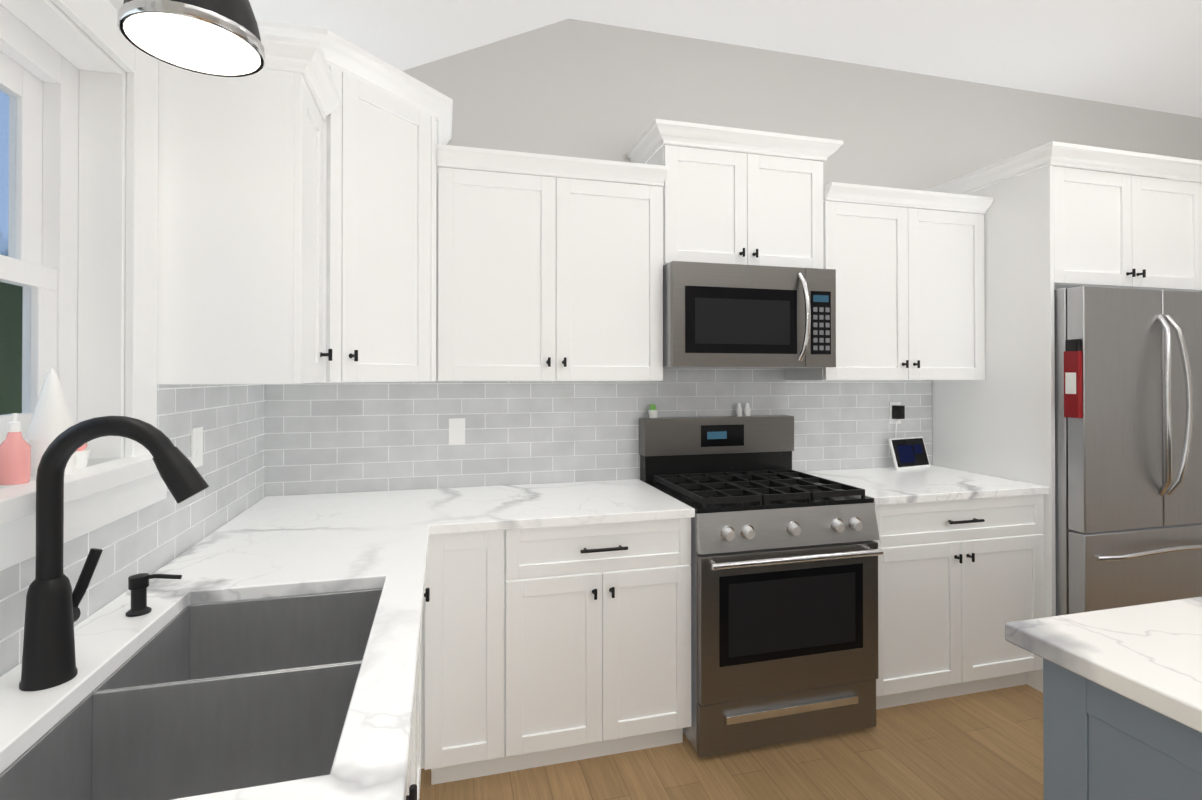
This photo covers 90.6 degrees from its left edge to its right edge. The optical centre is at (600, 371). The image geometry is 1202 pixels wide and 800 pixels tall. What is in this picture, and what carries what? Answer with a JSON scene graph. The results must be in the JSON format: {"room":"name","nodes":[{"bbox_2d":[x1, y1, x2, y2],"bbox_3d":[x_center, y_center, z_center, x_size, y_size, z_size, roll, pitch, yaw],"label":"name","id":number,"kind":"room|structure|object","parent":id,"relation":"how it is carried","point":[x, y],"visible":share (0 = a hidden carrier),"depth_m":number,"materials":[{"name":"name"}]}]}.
{"room":"kitchen","nodes":[
{"label":"kitchen","id":0,"kind":"room"},
{"bbox_2d":[0,0,126,488],"bbox_3d":[-0.604,-0.258,-0.720,0.142,3.300,6.400,0,0,-15],"label":"wall","id":1,"kind":"structure","parent":0,"point":[116,4],"depth_m":1.35,"materials":[{"name":"white paint"}]},
{"bbox_2d":[0,0,166,570],"bbox_3d":[-0.998,-0.238,0.898,0.210,1.090,1.142,0,0,-15],"label":"window","id":2,"kind":"structure","parent":1,"relation":"in","point":[97,495],"depth_m":1.29,"materials":[{"name":"white paint"}]},
{"bbox_2d":[0,413,30,484],"bbox_3d":[-1.004,0.131,1.018,0.042,0.120,0.041,0,0,-15],"label":"soap bottle","id":3,"kind":"object","parent":2,"relation":"on","point":[15,457],"visible":1,"depth_m":1.01,"materials":[{"name":"pink plastic"}]},
{"bbox_2d":[24,368,76,476],"bbox_3d":[-1.026,0.091,1.116,0.082,0.200,0.074,0,0,-15],"label":"gnome","id":4,"kind":"object","parent":2,"relation":"on","point":[51,420],"visible":0.6,"depth_m":1.10,"materials":[{"name":"white fabric"}]},
{"bbox_2d":[74,443,89,468],"bbox_3d":[-1.051,0.156,1.181,0.056,0.071,0.055,0,0,-15],"label":"potted plant","id":5,"kind":"object","parent":2,"relation":"on","point":[82,454],"visible":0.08,"depth_m":1.18,"materials":[{"name":"white plastic"}]},
{"bbox_2d":[0,384,264,676],"bbox_3d":[-0.966,0.228,0.935,0.008,0.530,2.992,0,0,-15],"label":"backsplash","id":6,"kind":"structure","parent":1,"relation":"attached to","point":[156,536],"depth_m":1.59,"materials":[{"name":"tile"}]},
{"bbox_2d":[191,427,202,467],"bbox_3d":[-1.164,0.218,1.715,0.008,0.114,0.070,0,0,-15],"label":"outlet","id":7,"kind":"object","parent":6,"relation":"attached to","point":[196,447],"visible":0.92,"depth_m":1.71,"materials":[{"name":"white plastic"}]},
{"bbox_2d":[157,33,340,383],"bbox_3d":[-0.946,-0.406,1.628,0.380,0.876,0.337,0,0,-15],"label":"upper cabinet","id":8,"kind":"object","parent":1,"relation":"attached to","point":[240,238],"visible":0.9,"depth_m":1.51,"materials":[{"name":"white paint"}]},
{"bbox_2d":[249,0,1201,117],"bbox_3d":[2.171,-1.357,0.022,6.000,0.793,6.800,0,0,-15],"label":"ceiling","id":9,"kind":"structure","parent":0,"point":[1144,54],"depth_m":2.76,"materials":[{"name":"white paint"}]},
{"bbox_2d":[117,0,264,76],"bbox_3d":[-0.672,-0.861,0.988,0.202,0.646,0.202,0,0,-15],"label":"pendant lamp","id":10,"kind":"object","parent":9,"relation":"hanging from","point":[220,38],"visible":1,"depth_m":0.96,"materials":[{"name":"black metal"}]},
{"bbox_2d":[419,684,1043,799],"bbox_3d":[2.171,1.457,0.004,6.000,0.120,6.800,0,0,-15],"label":"floor","id":11,"kind":"structure","parent":0,"point":[985,745],"depth_m":2.11,"materials":[{"name":"brown wood"}]},
{"bbox_2d":[189,588,429,799],"bbox_3d":[-0.568,0.961,0.723,0.652,0.881,2.387,0,0,-15],"label":"base cabinet","id":12,"kind":"object","parent":11,"relation":"on","point":[413,782],"visible":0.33,"depth_m":1.58,"materials":[{"name":"white paint"}]},
{"bbox_2d":[0,489,435,799],"bbox_3d":[-0.647,0.505,1.017,0.648,0.032,2.990,0,0,-15],"label":"countertop","id":13,"kind":"structure","parent":12,"relation":"on","point":[281,546],"depth_m":1.18,"materials":[{"name":"stone"}]},
{"bbox_2d":[19,416,208,690],"bbox_3d":[-0.789,0.280,0.988,0.255,0.417,0.112,0,0,-15],"label":"faucet","id":14,"kind":"object","parent":13,"relation":"on","point":[52,610],"visible":1,"depth_m":0.94,"materials":[{"name":"black metal"}]},
{"bbox_2d":[126,573,181,616],"bbox_3d":[-0.913,0.451,1.216,0.097,0.078,0.042,0,0,-15],"label":"soap dispenser","id":15,"kind":"object","parent":13,"relation":"on","point":[138,584],"visible":1,"depth_m":1.20,"materials":[{"name":"black metal"}]},
{"bbox_2d":[0,589,381,799],"bbox_3d":[-0.631,0.642,1.025,0.467,0.239,0.802,0,0,-15],"label":"sink","id":16,"kind":"object","parent":13,"relation":"in","point":[192,700],"visible":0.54,"depth_m":1.03,"materials":[{"name":"silver metal"}]},
{"bbox_2d":[252,490,411,530],"bbox_3d":[-0.927,0.512,2.156,0.390,0.032,0.645,0,0,-15],"label":"countertop","id":17,"kind":"structure","parent":12,"relation":"on","point":[331,509],"depth_m":2.13,"materials":[{"name":"stone"}]},
{"bbox_2d":[428,479,694,533],"bbox_3d":[-0.181,0.514,2.352,0.912,0.032,0.648,0,0,-15],"label":"countertop","id":18,"kind":"structure","parent":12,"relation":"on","point":[502,507],"depth_m":2.21,"materials":[{"name":"stone"}]},
{"bbox_2d":[421,534,448,784],"bbox_3d":[-0.932,0.970,2.165,0.687,0.880,0.620,0,0,-15],"label":"base cabinet","id":19,"kind":"object","parent":11,"relation":"on","point":[435,614],"depth_m":1.95,"materials":[{"name":"white paint"}]},
{"bbox_2d":[449,528,528,781],"bbox_3d":[-0.500,0.971,2.279,0.319,0.880,0.620,0,0,-15],"label":"base cabinet","id":20,"kind":"object","parent":11,"relation":"on","point":[489,570],"depth_m":2.00,"materials":[{"name":"white paint"}]},
{"bbox_2d":[529,518,690,767],"bbox_3d":[-0.103,0.971,2.384,0.742,0.880,0.620,0,0,-15],"label":"base cabinet","id":21,"kind":"object","parent":11,"relation":"on","point":[543,646],"depth_m":2.10,"materials":[{"name":"white paint"}]},
{"bbox_2d":[639,415,883,757],"bbox_3d":[0.641,0.813,2.525,0.768,1.200,0.728,0,0,-15],"label":"range","id":22,"kind":"object","parent":11,"relation":"on","point":[784,602],"visible":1,"depth_m":2.25,"materials":[{"name":"metal"}]},
{"bbox_2d":[648,404,657,417],"bbox_3d":[0.242,0.181,2.765,0.044,0.065,0.043,0,0,-15],"label":"succulent pot","id":23,"kind":"object","parent":22,"relation":"on","point":[652,411],"visible":0.96,"depth_m":2.75,"materials":[{"name":"white ceramic"}]},
{"bbox_2d":[735,403,750,415],"bbox_3d":[0.689,0.182,2.884,0.077,0.064,0.031,0,0,-15],"label":"salt","id":24,"kind":"object","parent":22,"relation":"on","point":[738,410],"visible":1,"depth_m":2.87,"materials":[{"name":"white ceramic"}]},
{"bbox_2d":[873,494,1043,709],"bbox_3d":[1.437,0.974,2.775,0.896,0.881,0.654,0,0,-15],"label":"base cabinet","id":25,"kind":"object","parent":11,"relation":"on","point":[960,583],"visible":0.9,"depth_m":2.49,"materials":[{"name":"white paint"}]},
{"bbox_2d":[799,465,1049,504],"bbox_3d":[1.436,0.516,2.782,0.898,0.032,0.645,0,0,-15],"label":"countertop","id":26,"kind":"structure","parent":25,"relation":"on","point":[891,485],"depth_m":2.64,"materials":[{"name":"stone"}]},
{"bbox_2d":[888,437,929,469],"bbox_3d":[1.615,0.423,3.113,0.250,0.157,0.055,0,0,-25],"label":"smart display","id":27,"kind":"object","parent":26,"relation":"on","point":[909,452],"visible":1,"depth_m":3.10,"materials":[{"name":"white plastic"}]},
{"bbox_2d":[925,141,1201,692],"bbox_3d":[2.349,0.220,2.993,1.088,2.391,0.708,0,0,-15],"label":"surround","id":28,"kind":"object","parent":11,"relation":"on","point":[1050,227],"visible":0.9,"depth_m":2.72,"materials":[{"name":"white paint"}]},
{"bbox_2d":[1043,658,1201,799],"bbox_3d":[2.031,0.953,0.661,2.146,0.896,1.456,0,0,-15],"label":"kitchen island","id":29,"kind":"object","parent":11,"relation":"on","point":[1100,742],"visible":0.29,"depth_m":0.98,"materials":[{"name":"grey paint"}]},
{"bbox_2d":[1005,596,1201,732],"bbox_3d":[2.034,0.486,0.665,2.230,0.034,1.535,0,0,-15],"label":"island countertop","id":30,"kind":"structure","parent":29,"relation":"on","point":[1149,655],"depth_m":1.02,"materials":[{"name":"stone"}]},
{"bbox_2d":[1054,286,1201,615],"bbox_3d":[2.367,0.528,2.920,0.910,1.775,0.814,0,0,-15],"label":"refrigerator","id":31,"kind":"object","parent":11,"relation":"on","point":[1128,488],"visible":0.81,"depth_m":2.55,"materials":[{"name":"metal"}]},
{"bbox_2d":[1064,339,1081,417],"bbox_3d":[1.992,0.028,2.511,0.025,0.330,0.060,0,0,-15],"label":"fire extinguisher","id":32,"kind":"object","parent":31,"relation":"attached to","point":[1073,380],"visible":1,"depth_m":2.50,"materials":[{"name":"red metal"}]},
{"bbox_2d":[403,19,1201,464],"bbox_3d":[1.326,-0.233,3.205,6.000,3.300,0.200,0,0,-15],"label":"wall","id":33,"kind":"structure","parent":0,"point":[579,89],"depth_m":2.97,"materials":[{"name":"grey paint"}]},
{"bbox_2d":[256,20,452,382],"bbox_3d":[-0.903,-0.495,2.130,0.720,1.061,0.720,0,0,-15],"label":"upper cabinet","id":34,"kind":"object","parent":33,"relation":"attached to","point":[385,132],"visible":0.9,"depth_m":2.00,"materials":[{"name":"white paint"}]},
{"bbox_2d":[437,144,667,380],"bbox_3d":[-0.214,-0.401,2.488,0.906,0.876,0.380,0,0,-15],"label":"upper cabinet","id":35,"kind":"object","parent":33,"relation":"attached to","point":[541,278],"visible":1,"depth_m":2.34,"materials":[{"name":"white paint"}]},
{"bbox_2d":[265,368,931,496],"bbox_3d":[0.217,0.239,2.800,3.250,0.530,0.008,0,0,-15],"label":"backsplash","id":36,"kind":"structure","parent":33,"relation":"attached to","point":[328,438],"depth_m":2.66,"materials":[{"name":"tile"}]},
{"bbox_2d":[449,418,464,444],"bbox_3d":[-0.622,0.258,2.570,0.070,0.114,0.008,0,0,-15],"label":"electrical outlet","id":37,"kind":"object","parent":36,"relation":"attached to","point":[456,431],"visible":1,"depth_m":2.57,"materials":[{"name":"white plastic"}]},
{"bbox_2d":[889,402,904,437],"bbox_3d":[1.562,0.327,3.128,0.070,0.336,0.045,0,0,-15],"label":"plug","id":38,"kind":"object","parent":36,"relation":"attached to","point":[896,412],"visible":0.85,"depth_m":3.13,"materials":[{"name":"white plastic"}]},
{"bbox_2d":[628,119,842,268],"bbox_3d":[0.597,-0.735,2.701,0.878,0.574,0.388,0,0,-15],"label":"upper cabinet","id":39,"kind":"object","parent":33,"relation":"attached to","point":[723,207],"visible":0.85,"depth_m":2.56,"materials":[{"name":"white paint"}]},
{"bbox_2d":[663,261,835,367],"bbox_3d":[0.609,-0.233,2.655,0.756,0.426,0.473,0,0,-15],"label":"microwave","id":40,"kind":"object","parent":39,"relation":"attached to","point":[718,315],"visible":0.98,"depth_m":2.47,"materials":[{"name":"metal"}]},
{"bbox_2d":[785,182,993,380],"bbox_3d":[1.402,-0.398,2.916,0.896,0.876,0.380,0,0,-15],"label":"upper cabinet","id":41,"kind":"object","parent":33,"relation":"attached to","point":[910,294],"visible":0.92,"depth_m":2.77,"materials":[{"name":"white paint"}]},
{"label":"outside","id":42,"kind":"structure","parent":0,"visible":0},
{"bbox_2d":[0,90,22,414],"bbox_3d":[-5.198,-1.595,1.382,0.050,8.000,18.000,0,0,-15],"label":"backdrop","id":43,"kind":"structure","parent":42,"point":[6,293],"depth_m":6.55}
]}

